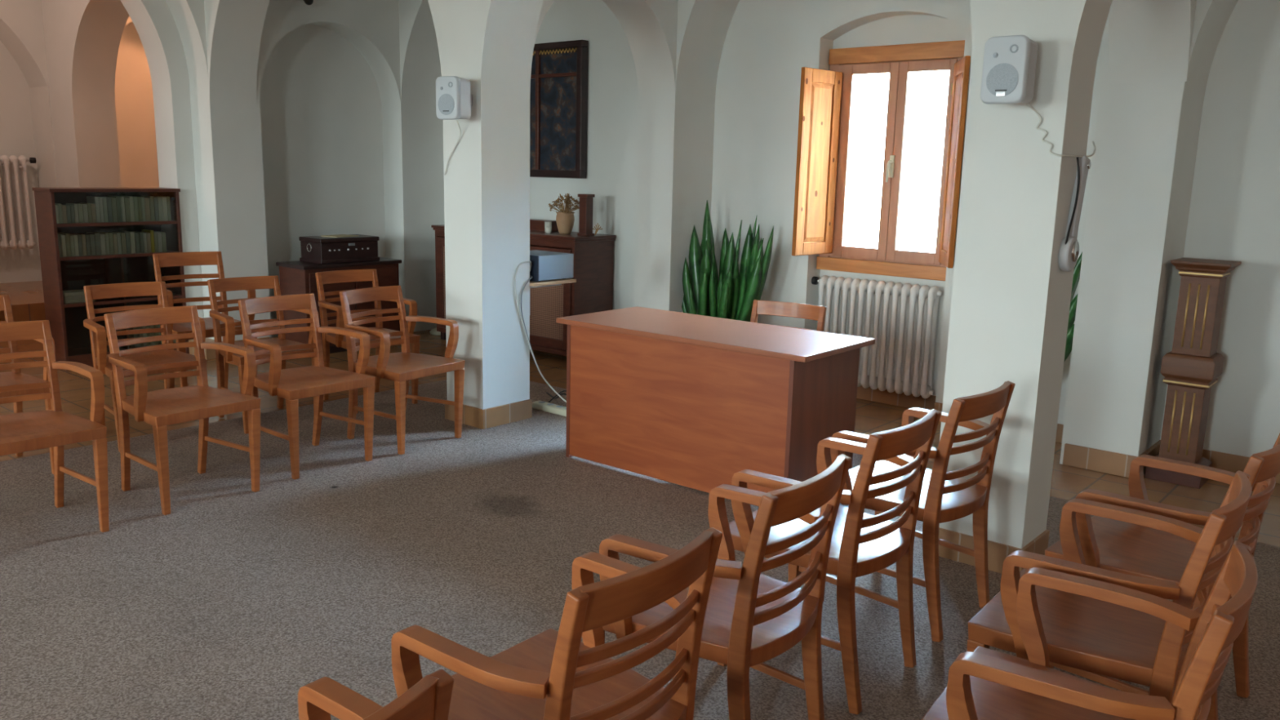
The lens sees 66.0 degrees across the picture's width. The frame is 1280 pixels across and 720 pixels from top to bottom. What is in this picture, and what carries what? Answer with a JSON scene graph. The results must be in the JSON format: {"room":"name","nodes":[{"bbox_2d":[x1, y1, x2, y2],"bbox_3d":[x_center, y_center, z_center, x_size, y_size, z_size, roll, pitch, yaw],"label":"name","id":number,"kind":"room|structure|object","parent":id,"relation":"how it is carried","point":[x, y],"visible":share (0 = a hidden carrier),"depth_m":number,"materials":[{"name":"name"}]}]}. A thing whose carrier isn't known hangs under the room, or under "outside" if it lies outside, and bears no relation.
{"room":"meeting room","nodes":[
{"label":"meeting room","id":0,"kind":"room"},
{"bbox_2d":[0,280,45,321],"bbox_3d":[-8.104,0.030,6.095,1.650,0.290,8.690,10,14,39],"label":"step","id":1,"kind":"structure","parent":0,"point":[26,298],"depth_m":8.48,"materials":[{"name":"wood"}]},
{"bbox_2d":[0,0,132,187],"bbox_3d":[-7.818,-1.748,6.996,0.450,3.450,10.880,10,14,39],"label":"wall","id":2,"kind":"structure","parent":0,"point":[21,21],"depth_m":9.20,"materials":[{"name":"white paint"}]},
{"bbox_2d":[0,22,159,283],"bbox_3d":[-7.955,-1.838,7.444,0.350,3.450,11.400,10,14,39],"label":"wall","id":3,"kind":"structure","parent":0,"point":[134,97],"depth_m":9.82,"materials":[{"name":"white paint"}]},
{"bbox_2d":[0,155,35,249],"bbox_3d":[-6.175,-1.460,9.175,0.148,0.890,1.065,10,14,39],"label":"radiator","id":4,"kind":"object","parent":3,"relation":"attached to","point":[22,160],"visible":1,"depth_m":9.41,"materials":[{"name":"white metal"}]},
{"bbox_2d":[120,0,400,338],"bbox_3d":[-5.651,-1.350,5.204,0.330,3.450,10.880,10,14,39],"label":"wall","id":5,"kind":"structure","parent":0,"point":[321,107],"depth_m":8.23,"materials":[{"name":"white paint"}]},
{"bbox_2d":[41,0,1112,548],"bbox_3d":[0.264,-1.124,4.744,14.900,3.450,0.370,10,14,39],"label":"pillar","id":6,"kind":"structure","parent":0,"point":[489,44],"depth_m":5.48,"materials":[{"name":"white paint"}]},
{"bbox_2d":[188,336,270,359],"bbox_3d":[-3.397,-0.138,7.967,0.622,0.120,0.534,10,14,39],"label":"trim","id":7,"kind":"structure","parent":6,"relation":"attached to","point":[209,353],"depth_m":7.69,"materials":[{"name":"wood"}]},
{"bbox_2d":[435,75,472,119],"bbox_3d":[-0.995,-1.426,5.390,0.155,0.228,0.206,8,13,29],"label":"loudspeaker","id":8,"kind":"object","parent":6,"relation":"attached to","point":[454,98],"visible":1,"depth_m":5.31,"materials":[{"name":"grey plastic"}]},
{"bbox_2d":[435,75,461,119],"bbox_3d":[-1.036,-1.413,5.320,0.155,0.228,0.030,8,13,29],"label":"grille","id":9,"kind":"object","parent":8,"relation":"attached to","point":[448,88],"depth_m":5.30,"materials":[{"name":"white plastic"}]},
{"bbox_2d":[444,399,532,429],"bbox_3d":[-0.923,0.299,6.011,0.354,0.120,0.394,10,14,39],"label":"trim","id":10,"kind":"structure","parent":6,"relation":"attached to","point":[483,419],"depth_m":5.86,"materials":[{"name":"tile"}]},
{"bbox_2d":[520,275,534,356],"bbox_3d":[-0.679,-0.245,5.928,0.031,0.516,0.124,9,14,35],"label":"cable","id":11,"kind":"object","parent":6,"relation":"attached to","point":[531,276],"visible":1,"depth_m":5.87,"materials":[{"name":"grey plastic"}]},
{"bbox_2d":[529,278,576,288],"bbox_3d":[-0.668,-0.410,6.154,0.400,0.200,0.360,10,14,39],"label":"wall shelf","id":12,"kind":"object","parent":6,"relation":"attached to","point":[556,282],"visible":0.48,"depth_m":6.00,"materials":[{"name":"brown wood"}]},
{"bbox_2d":[529,249,573,281],"bbox_3d":[-0.647,-0.585,6.112,0.345,0.162,0.329,10,14,39],"label":"amplifier","id":13,"kind":"object","parent":12,"relation":"on","point":[545,265],"visible":0.46,"depth_m":6.00,"materials":[{"name":"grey metal"}]},
{"bbox_2d":[514,260,566,402],"bbox_3d":[-0.568,-0.147,6.005,0.453,0.924,0.099,-5,12,-28],"label":"cable","id":14,"kind":"object","parent":13,"relation":"hanging from","point":[526,261],"visible":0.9,"depth_m":5.90,"materials":[{"name":"white plastic"}]},
{"bbox_2d":[938,527,1049,573],"bbox_3d":[1.417,0.741,4.018,0.384,0.120,0.304,10,14,39],"label":"trim","id":15,"kind":"structure","parent":6,"relation":"attached to","point":[997,553],"depth_m":3.91,"materials":[{"name":"tile"}]},
{"bbox_2d":[980,35,1037,104],"bbox_3d":[1.317,-1.018,3.485,0.155,0.228,0.191,10,14,39],"label":"loudspeaker","id":16,"kind":"object","parent":6,"relation":"attached to","point":[1009,64],"visible":1,"depth_m":3.42,"materials":[{"name":"grey plastic"}]},
{"bbox_2d":[1026,103,1096,157],"bbox_3d":[1.579,-0.831,3.590,0.444,0.182,0.102,-6,13,-33],"label":"cord","id":17,"kind":"object","parent":6,"relation":"attached to","point":[1027,104],"visible":1,"depth_m":3.52,"materials":[{"name":"white plastic"}]},
{"bbox_2d":[1058,155,1091,271],"bbox_3d":[1.615,-0.542,3.656,0.045,0.424,0.187,10,14,39],"label":"wall fitting","id":18,"kind":"object","parent":6,"relation":"attached to","point":[1068,251],"visible":1,"depth_m":3.64,"materials":[{"name":"grey plastic"}]},
{"bbox_2d":[533,0,678,100],"bbox_3d":[-0.307,-2.424,6.151,0.330,1.460,1.350,10,14,39],"label":"arch","id":19,"kind":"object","parent":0,"point":[650,27],"depth_m":6.61,"materials":[{"name":"white paint"}]},
{"bbox_2d":[0,329,1279,546],"bbox_3d":[-2.123,1.069,2.741,16.000,0.200,11.700,10,14,39],"label":"floor","id":20,"kind":"structure","parent":0,"point":[75,388],"depth_m":6.13,"materials":[{"name":"tile"}]},
{"bbox_2d":[31,187,189,370],"bbox_3d":[-3.932,-0.634,7.392,0.323,1.290,0.909,10,14,39],"label":"bookcase","id":21,"kind":"object","parent":20,"relation":"on","point":[72,340],"visible":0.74,"depth_m":7.32,"materials":[{"name":"brown wood"}]},
{"bbox_2d":[61,234,66,256],"bbox_3d":[-4.145,-0.820,7.048,0.150,0.152,0.025,10,14,39],"label":"book","id":22,"kind":"object","parent":21,"relation":"in","point":[63,237],"visible":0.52,"depth_m":7.00,"materials":[{"name":"white paper"}]},
{"bbox_2d":[57,232,71,256],"bbox_3d":[-4.127,-0.828,7.068,0.150,0.161,0.026,10,14,39],"label":"book","id":23,"kind":"object","parent":21,"relation":"in","point":[67,235],"visible":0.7,"depth_m":7.02,"materials":[{"name":"paper"}]},
{"bbox_2d":[69,234,79,256],"bbox_3d":[-4.093,-0.830,7.109,0.150,0.150,0.025,10,14,39],"label":"book","id":24,"kind":"object","parent":21,"relation":"in","point":[75,237],"visible":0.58,"depth_m":7.06,"materials":[{"name":"white paper"}]},
{"bbox_2d":[69,233,83,256],"bbox_3d":[-4.076,-0.834,7.129,0.150,0.152,0.025,10,14,39],"label":"book","id":25,"kind":"object","parent":21,"relation":"in","point":[79,236],"visible":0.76,"depth_m":7.08,"materials":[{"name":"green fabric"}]},
{"bbox_2d":[73,203,84,222],"bbox_3d":[-4.057,-1.059,7.101,0.150,0.134,0.030,10,14,39],"label":"book","id":26,"kind":"object","parent":21,"relation":"in","point":[79,206],"visible":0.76,"depth_m":7.05,"materials":[{"name":"grey paper"}]},
{"bbox_2d":[63,298,94,303],"bbox_3d":[-4.106,-0.439,7.180,0.150,0.024,0.200,10,14,39],"label":"book","id":27,"kind":"object","parent":21,"relation":"on","point":[77,300],"visible":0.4,"depth_m":7.11,"materials":[{"name":"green paper"}]},
{"bbox_2d":[62,294,84,299],"bbox_3d":[-4.105,-0.465,7.175,0.150,0.024,0.200,10,14,39],"label":"book","id":28,"kind":"object","parent":27,"relation":"on","point":[82,296],"visible":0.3,"depth_m":7.10,"materials":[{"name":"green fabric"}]},
{"bbox_2d":[62,288,84,296],"bbox_3d":[-4.104,-0.490,7.170,0.150,0.024,0.200,10,14,39],"label":"book","id":29,"kind":"object","parent":28,"relation":"on","point":[70,292],"visible":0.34,"depth_m":7.11,"materials":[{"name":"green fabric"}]},
{"bbox_2d":[79,203,88,222],"bbox_3d":[-4.037,-1.062,7.125,0.150,0.131,0.030,10,14,39],"label":"book","id":30,"kind":"object","parent":21,"relation":"in","point":[84,206],"visible":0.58,"depth_m":7.08,"materials":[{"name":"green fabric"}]},
{"bbox_2d":[81,233,95,255],"bbox_3d":[-4.022,-0.844,7.191,0.150,0.150,0.032,10,14,39],"label":"book","id":31,"kind":"object","parent":21,"relation":"in","point":[92,246],"visible":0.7,"depth_m":7.14,"materials":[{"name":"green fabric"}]},
{"bbox_2d":[86,195,100,222],"bbox_3d":[-3.982,-1.098,7.184,0.150,0.183,0.026,10,14,39],"label":"book","id":32,"kind":"object","parent":21,"relation":"in","point":[90,199],"visible":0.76,"depth_m":7.14,"materials":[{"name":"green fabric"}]},
{"bbox_2d":[86,231,101,255],"bbox_3d":[-3.999,-0.852,7.217,0.150,0.157,0.034,10,14,39],"label":"book","id":33,"kind":"object","parent":21,"relation":"in","point":[97,242],"visible":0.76,"depth_m":7.17,"materials":[{"name":"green paper"}]},
{"bbox_2d":[98,196,104,222],"bbox_3d":[-3.965,-1.100,7.204,0.150,0.180,0.023,10,14,39],"label":"book","id":34,"kind":"object","parent":21,"relation":"in","point":[100,200],"visible":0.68,"depth_m":7.16,"materials":[{"name":"green paper"}]},
{"bbox_2d":[99,233,106,254],"bbox_3d":[-3.976,-0.852,7.245,0.150,0.148,0.034,10,14,39],"label":"book","id":35,"kind":"object","parent":21,"relation":"in","point":[102,238],"visible":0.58,"depth_m":7.20,"materials":[{"name":"green paper"}]},
{"bbox_2d":[96,231,110,254],"bbox_3d":[-3.956,-0.861,7.267,0.150,0.156,0.024,10,14,39],"label":"book","id":36,"kind":"object","parent":21,"relation":"in","point":[106,234],"visible":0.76,"depth_m":7.22,"materials":[{"name":"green paper"}]},
{"bbox_2d":[100,196,108,222],"bbox_3d":[-3.947,-1.103,7.224,0.150,0.180,0.027,10,14,39],"label":"book","id":37,"kind":"object","parent":21,"relation":"in","point":[104,199],"visible":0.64,"depth_m":7.18,"materials":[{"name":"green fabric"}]},
{"bbox_2d":[103,196,112,222],"bbox_3d":[-3.928,-1.108,7.247,0.150,0.181,0.029,10,14,39],"label":"book","id":38,"kind":"object","parent":21,"relation":"in","point":[108,198],"visible":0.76,"depth_m":7.20,"materials":[{"name":"green paper"}]},
{"bbox_2d":[102,231,114,254],"bbox_3d":[-3.938,-0.864,7.288,0.150,0.155,0.028,10,14,39],"label":"book","id":39,"kind":"object","parent":21,"relation":"in","point":[110,234],"visible":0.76,"depth_m":7.24,"materials":[{"name":"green paper"}]},
{"bbox_2d":[110,196,117,222],"bbox_3d":[-3.907,-1.111,7.271,0.150,0.178,0.031,10,14,39],"label":"book","id":40,"kind":"object","parent":21,"relation":"in","point":[113,199],"visible":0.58,"depth_m":7.22,"materials":[{"name":"green paper"}]},
{"bbox_2d":[107,195,121,222],"bbox_3d":[-3.886,-1.118,7.294,0.150,0.185,0.028,10,14,39],"label":"book","id":41,"kind":"object","parent":21,"relation":"in","point":[117,198],"visible":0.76,"depth_m":7.25,"materials":[{"name":"green paper"}]},
{"bbox_2d":[108,231,122,253],"bbox_3d":[-3.902,-0.871,7.331,0.150,0.155,0.026,10,14,39],"label":"book","id":42,"kind":"object","parent":21,"relation":"in","point":[118,234],"visible":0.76,"depth_m":7.28,"materials":[{"name":"grey paper"}]},
{"bbox_2d":[115,231,126,253],"bbox_3d":[-3.882,-0.874,7.354,0.150,0.154,0.030,10,14,39],"label":"book","id":43,"kind":"object","parent":21,"relation":"in","point":[122,234],"visible":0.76,"depth_m":7.31,"materials":[{"name":"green paper"}]},
{"bbox_2d":[117,195,125,222],"bbox_3d":[-3.868,-1.121,7.316,0.150,0.183,0.026,10,14,39],"label":"book","id":44,"kind":"object","parent":21,"relation":"in","point":[122,198],"visible":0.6,"depth_m":7.27,"materials":[{"name":"paper"}]},
{"bbox_2d":[116,231,130,253],"bbox_3d":[-3.862,-0.880,7.377,0.150,0.158,0.030,10,14,39],"label":"book","id":45,"kind":"object","parent":21,"relation":"in","point":[126,233],"visible":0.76,"depth_m":7.33,"materials":[{"name":"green paper"}]},
{"bbox_2d":[124,197,130,222],"bbox_3d":[-3.848,-1.120,7.340,0.150,0.173,0.032,10,14,39],"label":"book","id":46,"kind":"object","parent":21,"relation":"in","point":[126,199],"visible":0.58,"depth_m":7.29,"materials":[{"name":"paper"}]},
{"bbox_2d":[121,195,134,222],"bbox_3d":[-3.827,-1.130,7.364,0.150,0.184,0.029,10,14,39],"label":"book","id":47,"kind":"object","parent":21,"relation":"in","point":[131,198],"visible":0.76,"depth_m":7.32,"materials":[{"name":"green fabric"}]},
{"bbox_2d":[123,231,135,253],"bbox_3d":[-3.840,-0.885,7.402,0.150,0.158,0.033,10,14,39],"label":"book","id":48,"kind":"object","parent":21,"relation":"in","point":[131,233],"visible":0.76,"depth_m":7.36,"materials":[{"name":"white paper"}]},
{"bbox_2d":[133,196,138,221],"bbox_3d":[-3.807,-1.132,7.387,0.150,0.180,0.028,10,14,39],"label":"book","id":49,"kind":"object","parent":21,"relation":"in","point":[135,198],"visible":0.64,"depth_m":7.34,"materials":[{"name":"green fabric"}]},
{"bbox_2d":[133,231,140,253],"bbox_3d":[-3.818,-0.886,7.429,0.150,0.152,0.032,10,14,39],"label":"book","id":50,"kind":"object","parent":21,"relation":"in","point":[136,234],"visible":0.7,"depth_m":7.38,"materials":[{"name":"grey paper"}]},
{"bbox_2d":[130,231,144,253],"bbox_3d":[-3.798,-0.891,7.452,0.150,0.153,0.027,10,14,39],"label":"book","id":51,"kind":"object","parent":21,"relation":"in","point":[140,234],"visible":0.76,"depth_m":7.41,"materials":[{"name":"paper"}]},
{"bbox_2d":[137,196,146,221],"bbox_3d":[-3.773,-1.138,7.427,0.150,0.179,0.024,10,14,39],"label":"book","id":52,"kind":"object","parent":21,"relation":"in","point":[143,206],"visible":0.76,"depth_m":7.38,"materials":[{"name":"paper"}]},
{"bbox_2d":[144,197,151,221],"bbox_3d":[-3.753,-1.140,7.451,0.150,0.173,0.034,10,14,39],"label":"book","id":53,"kind":"object","parent":21,"relation":"in","point":[147,205],"visible":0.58,"depth_m":7.40,"materials":[{"name":"green paper"}]},
{"bbox_2d":[141,195,155,221],"bbox_3d":[-3.731,-1.150,7.476,0.150,0.184,0.030,10,14,39],"label":"book","id":54,"kind":"object","parent":21,"relation":"in","point":[151,198],"visible":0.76,"depth_m":7.43,"materials":[{"name":"green paper"}]},
{"bbox_2d":[142,229,155,252],"bbox_3d":[-3.746,-0.908,7.511,0.150,0.165,0.023,10,14,39],"label":"book","id":55,"kind":"object","parent":21,"relation":"in","point":[151,232],"visible":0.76,"depth_m":7.47,"materials":[{"name":"paper"}]},
{"bbox_2d":[153,196,159,221],"bbox_3d":[-3.711,-1.150,7.499,0.150,0.177,0.026,10,14,39],"label":"book","id":56,"kind":"object","parent":21,"relation":"in","point":[155,199],"visible":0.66,"depth_m":7.45,"materials":[{"name":"grey paper"}]},
{"bbox_2d":[153,231,162,252],"bbox_3d":[-3.711,-0.905,7.554,0.150,0.146,0.029,10,14,39],"label":"book","id":57,"kind":"object","parent":21,"relation":"in","point":[159,234],"visible":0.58,"depth_m":7.50,"materials":[{"name":"white paper"}]},
{"bbox_2d":[154,196,163,221],"bbox_3d":[-3.692,-1.155,7.521,0.150,0.178,0.030,10,14,39],"label":"book","id":58,"kind":"object","parent":21,"relation":"in","point":[159,198],"visible":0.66,"depth_m":7.47,"materials":[{"name":"grey paper"}]},
{"bbox_2d":[153,231,166,252],"bbox_3d":[-3.691,-0.910,7.577,0.150,0.148,0.029,10,14,39],"label":"book","id":59,"kind":"object","parent":21,"relation":"in","point":[163,234],"visible":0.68,"depth_m":7.53,"materials":[{"name":"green paper"}]},
{"bbox_2d":[157,195,171,220],"bbox_3d":[-3.650,-1.165,7.570,0.150,0.182,0.023,10,14,39],"label":"book","id":60,"kind":"object","parent":21,"relation":"in","point":[167,197],"visible":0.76,"depth_m":7.52,"materials":[{"name":"green paper"}]},
{"bbox_2d":[161,196,168,221],"bbox_3d":[-3.670,-1.159,7.547,0.150,0.179,0.034,10,14,39],"label":"book","id":61,"kind":"object","parent":21,"relation":"in","point":[163,198],"visible":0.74,"depth_m":7.50,"materials":[{"name":"white paper"}]},
{"bbox_2d":[152,251,257,389],"bbox_3d":[-2.763,-0.199,6.249,0.538,0.929,0.523,-8,15,-41],"label":"armchair","id":62,"kind":"object","parent":20,"relation":"on","point":[196,258],"visible":0.34,"depth_m":6.32,"materials":[{"name":"brown wood"}]},
{"bbox_2d":[275,257,401,353],"bbox_3d":[-2.463,-0.460,8.166,0.427,0.720,0.920,10,14,39],"label":"base cabinet","id":63,"kind":"object","parent":20,"relation":"on","point":[295,277],"visible":0.27,"depth_m":7.90,"materials":[{"name":"brown wood"}]},
{"bbox_2d":[298,234,379,264],"bbox_3d":[-2.460,-0.911,8.074,0.318,0.200,0.556,10,14,39],"label":"amplifier","id":64,"kind":"object","parent":63,"relation":"on","point":[320,250],"visible":1,"depth_m":7.93,"materials":[{"name":"brown metal"}]},
{"bbox_2d":[431,224,615,355],"bbox_3d":[-1.009,-0.586,8.253,1.724,1.000,0.467,10,14,39],"label":"base cabinet","id":65,"kind":"object","parent":20,"relation":"on","point":[592,291],"visible":0.4,"depth_m":7.74,"materials":[{"name":"brown wood"}]},
{"bbox_2d":[529,218,558,231],"bbox_3d":[-0.934,-1.134,8.238,0.620,0.085,0.120,10,14,39],"label":"wooden box","id":66,"kind":"object","parent":65,"relation":"on","point":[535,224],"visible":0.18,"depth_m":8.07,"materials":[{"name":"brown wood"}]},
{"bbox_2d":[548,193,579,234],"bbox_3d":[-0.588,-1.155,7.772,0.304,0.320,0.271,10,14,39],"label":"flower vase","id":67,"kind":"object","parent":65,"relation":"on","point":[565,220],"visible":0.99,"depth_m":7.74,"materials":[{"name":"beige ceramic"}]},
{"bbox_2d":[577,193,595,235],"bbox_3d":[-0.418,-1.124,7.636,0.096,0.318,0.096,10,14,39],"label":"wooden column","id":68,"kind":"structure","parent":65,"relation":"on","point":[585,224],"depth_m":7.61,"materials":[{"name":"brown wood"}]},
{"bbox_2d":[0,379,1279,719],"bbox_3d":[-0.136,1.148,1.913,8.700,0.051,7.200,10,14,39],"label":"carpet","id":69,"kind":"object","parent":20,"relation":"on","point":[229,602],"depth_m":3.71,"materials":[{"name":"grey carpet"}]},
{"bbox_2d":[0,294,55,474],"bbox_3d":[-3.133,0.139,4.700,0.523,0.830,0.538,11,15,41],"label":"armchair","id":70,"kind":"object","parent":69,"relation":"on","point":[13,377],"visible":0.31,"depth_m":4.83,"materials":[{"name":"brown wood"}]},
{"bbox_2d":[0,320,109,532],"bbox_3d":[-2.504,0.293,3.980,0.523,0.830,0.538,11,15,41],"label":"armchair","id":71,"kind":"object","parent":69,"relation":"on","point":[22,432],"visible":1,"depth_m":4.06,"materials":[{"name":"brown wood"}]},
{"bbox_2d":[83,281,207,452],"bbox_3d":[-2.705,0.016,5.382,0.538,0.830,0.523,-9,15,-43],"label":"armchair","id":72,"kind":"object","parent":69,"relation":"on","point":[98,334],"visible":0.65,"depth_m":5.39,"materials":[{"name":"brown wood"}]},
{"bbox_2d":[103,305,260,515],"bbox_3d":[-2.089,0.203,4.495,0.523,0.830,0.538,10,14,38],"label":"armchair","id":73,"kind":"object","parent":69,"relation":"on","point":[159,409],"visible":1,"depth_m":4.50,"materials":[{"name":"brown wood"}]},
{"bbox_2d":[207,275,319,434],"bbox_3d":[-2.213,-0.051,5.788,0.538,0.830,0.523,-9,15,-43],"label":"armchair","id":74,"kind":"object","parent":69,"relation":"on","point":[228,284],"visible":0.56,"depth_m":5.79,"materials":[{"name":"brown wood"}]},
{"bbox_2d":[237,293,374,479],"bbox_3d":[-1.704,0.112,5.012,0.523,0.830,0.538,10,14,39],"label":"armchair","id":75,"kind":"object","parent":69,"relation":"on","point":[292,384],"visible":0.93,"depth_m":5.03,"materials":[{"name":"brown wood"}]},
{"bbox_2d":[315,269,420,413],"bbox_3d":[-1.748,-0.136,6.284,0.538,0.830,0.523,-9,15,-43],"label":"armchair","id":76,"kind":"object","parent":69,"relation":"on","point":[355,275],"visible":0.61,"depth_m":6.29,"materials":[{"name":"brown wood"}]},
{"bbox_2d":[297,668,453,719],"bbox_3d":[-0.581,0.834,1.421,0.523,0.830,0.538,10,14,37],"label":"armchair","id":77,"kind":"object","parent":69,"relation":"on","point":[429,699],"visible":1,"depth_m":1.37,"materials":[{"name":"brown wood"}]},
{"bbox_2d":[339,284,465,454],"bbox_3d":[-1.325,0.035,5.454,0.523,0.830,0.538,9,13,34],"label":"armchair","id":78,"kind":"object","parent":69,"relation":"on","point":[401,367],"visible":0.94,"depth_m":5.45,"materials":[{"name":"brown wood"}]},
{"bbox_2d":[391,527,722,719],"bbox_3d":[-0.163,0.733,1.996,0.523,0.830,0.538,10,14,38],"label":"armchair","id":79,"kind":"object","parent":69,"relation":"on","point":[551,674],"visible":0.98,"depth_m":1.84,"materials":[{"name":"brown wood"}]},
{"bbox_2d":[556,306,875,506],"bbox_3d":[0.337,0.204,5.001,1.484,0.742,0.659,10,14,38],"label":"desk","id":80,"kind":"object","parent":69,"relation":"on","point":[696,402],"visible":0.91,"depth_m":4.70,"materials":[{"name":"laminate"}]},
{"bbox_2d":[582,453,851,719],"bbox_3d":[0.203,0.643,2.503,0.523,0.830,0.538,9,13,35],"label":"armchair","id":81,"kind":"object","parent":69,"relation":"on","point":[752,618],"visible":0.81,"depth_m":2.33,"materials":[{"name":"brown wood"}]},
{"bbox_2d":[750,299,826,331],"bbox_3d":[0.671,0.135,5.177,0.538,0.830,0.523,8,13,31],"label":"armchair","id":82,"kind":"object","parent":69,"relation":"on","point":[811,312],"visible":0.1,"depth_m":5.30,"materials":[{"name":"brown wood"}]},
{"bbox_2d":[716,408,941,714],"bbox_3d":[0.577,0.551,3.021,0.523,0.830,0.538,10,14,39],"label":"armchair","id":83,"kind":"object","parent":69,"relation":"on","point":[863,544],"visible":0.81,"depth_m":2.84,"materials":[{"name":"brown wood"}]},
{"bbox_2d":[822,381,1015,642],"bbox_3d":[0.963,0.472,3.471,0.523,0.830,0.538,11,15,42],"label":"armchair","id":84,"kind":"object","parent":69,"relation":"on","point":[945,496],"visible":0.77,"depth_m":3.29,"materials":[{"name":"brown wood"}]},
{"bbox_2d":[920,541,1257,719],"bbox_3d":[0.865,0.763,1.963,0.523,0.830,0.538,9,13,34],"label":"armchair","id":85,"kind":"object","parent":69,"relation":"on","point":[984,683],"visible":1,"depth_m":1.84,"materials":[{"name":"brown wood"}]},
{"bbox_2d":[966,471,1251,704],"bbox_3d":[1.154,0.675,2.450,0.523,0.830,0.538,10,14,37],"label":"armchair","id":86,"kind":"object","parent":69,"relation":"on","point":[1096,640],"visible":0.79,"depth_m":2.32,"materials":[{"name":"brown wood"}]},
{"bbox_2d":[1044,433,1279,719],"bbox_3d":[1.541,0.597,2.901,0.523,0.830,0.538,11,15,41],"label":"armchair","id":87,"kind":"object","parent":69,"relation":"on","point":[1107,544],"visible":0.6,"depth_m":2.87,"materials":[{"name":"brown wood"}]},
{"bbox_2d":[681,200,773,321],"bbox_3d":[0.571,-0.439,6.853,0.764,1.317,0.318,10,14,39],"label":"snake plant","id":88,"kind":"object","parent":20,"relation":"on","point":[732,295],"visible":0.57,"depth_m":6.75,"materials":[{"name":"green plant"}]},
{"bbox_2d":[1063,252,1082,362],"bbox_3d":[2.172,-0.117,5.560,0.296,1.250,0.536,-5,13,-29],"label":"snake plant","id":89,"kind":"object","parent":20,"relation":"on","point":[1077,269],"visible":0.02,"depth_m":5.40,"materials":[{"name":"green plant"}]},
{"bbox_2d":[1144,257,1241,488],"bbox_3d":[2.818,0.060,5.037,0.264,1.132,0.264,10,14,39],"label":"pedestal","id":90,"kind":"object","parent":20,"relation":"on","point":[1193,366],"visible":0.94,"depth_m":4.96,"materials":[{"name":"brown wood"}]},
{"bbox_2d":[382,0,1238,464],"bbox_3d":[1.404,-1.355,6.071,14.900,3.450,0.460,10,14,39],"label":"pillars","id":91,"kind":"structure","parent":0,"point":[1147,135],"depth_m":5.21,"materials":[{"name":"white paint"}]},
{"bbox_2d":[817,14,966,395],"bbox_3d":[1.603,-1.462,6.646,15.350,3.450,0.350,10,14,39],"label":"wall","id":92,"kind":"structure","parent":0,"point":[906,28],"depth_m":6.39,"materials":[{"name":"white paint"}]},
{"bbox_2d":[816,40,964,280],"bbox_3d":[1.612,-1.278,6.376,0.955,1.457,0.152,10,14,39],"label":"window","id":93,"kind":"structure","parent":92,"relation":"in","point":[900,60],"depth_m":6.37,"materials":[{"name":"brown wood"}]},
{"bbox_2d":[791,66,842,256],"bbox_3d":[1.163,-1.285,6.456,0.430,1.185,0.036,-9,15,-43],"label":"window shutter","id":94,"kind":"object","parent":93,"relation":"attached to","point":[820,90],"visible":1,"depth_m":6.42,"materials":[{"name":"orange wood"}]},
{"bbox_2d":[851,71,949,252],"bbox_3d":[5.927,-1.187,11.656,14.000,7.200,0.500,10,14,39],"label":"window pane","id":95,"kind":"structure","parent":93,"relation":"attached to","point":[928,91],"depth_m":13.14,"materials":[{"name":"glass"}]},
{"bbox_2d":[938,55,970,268],"bbox_3d":[1.874,-1.171,5.901,0.036,1.205,0.429,3,11,9],"label":"window shutter","id":96,"kind":"object","parent":93,"relation":"attached to","point":[959,88],"visible":1,"depth_m":5.80,"materials":[{"name":"orange wood"}]},
{"bbox_2d":[529,0,1279,457],"bbox_3d":[1.435,-1.428,6.450,15.350,3.450,0.170,10,14,39],"label":"wall","id":97,"kind":"structure","parent":0,"point":[1234,214],"depth_m":6.44,"materials":[{"name":"white paint"}]},
{"bbox_2d":[529,40,588,178],"bbox_3d":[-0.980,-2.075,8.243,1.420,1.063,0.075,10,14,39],"label":"painting","id":98,"kind":"object","parent":97,"relation":"attached to","point":[558,92],"visible":0.41,"depth_m":7.96,"materials":[{"name":"brown wood"}]},
{"bbox_2d":[811,275,942,398],"bbox_3d":[1.545,-0.172,6.594,0.937,0.735,0.148,10,14,39],"label":"radiator","id":99,"kind":"object","parent":97,"relation":"attached to","point":[920,304],"visible":0.78,"depth_m":6.47,"materials":[{"name":"white metal"}]},
{"bbox_2d":[856,385,1279,484],"bbox_3d":[1.634,0.256,6.565,8.880,0.110,0.182,10,14,39],"label":"baseboard","id":100,"kind":"structure","parent":97,"relation":"attached to","point":[1221,460],"depth_m":6.44,"materials":[{"name":"tile"}]},
{"bbox_2d":[1062,440,1160,478],"bbox_3d":[2.583,0.504,5.374,0.384,0.120,0.472,10,14,39],"label":"trim","id":101,"kind":"structure","parent":97,"relation":"attached to","point":[1112,463],"depth_m":5.21,"materials":[{"name":"tile"}]},
{"bbox_2d":[1106,0,1196,84],"bbox_3d":[2.034,-1.983,4.158,0.360,1.460,1.440,10,14,39],"label":"wall","id":102,"kind":"structure","parent":0,"point":[1149,41],"depth_m":4.76,"materials":[{"name":"white paint"}]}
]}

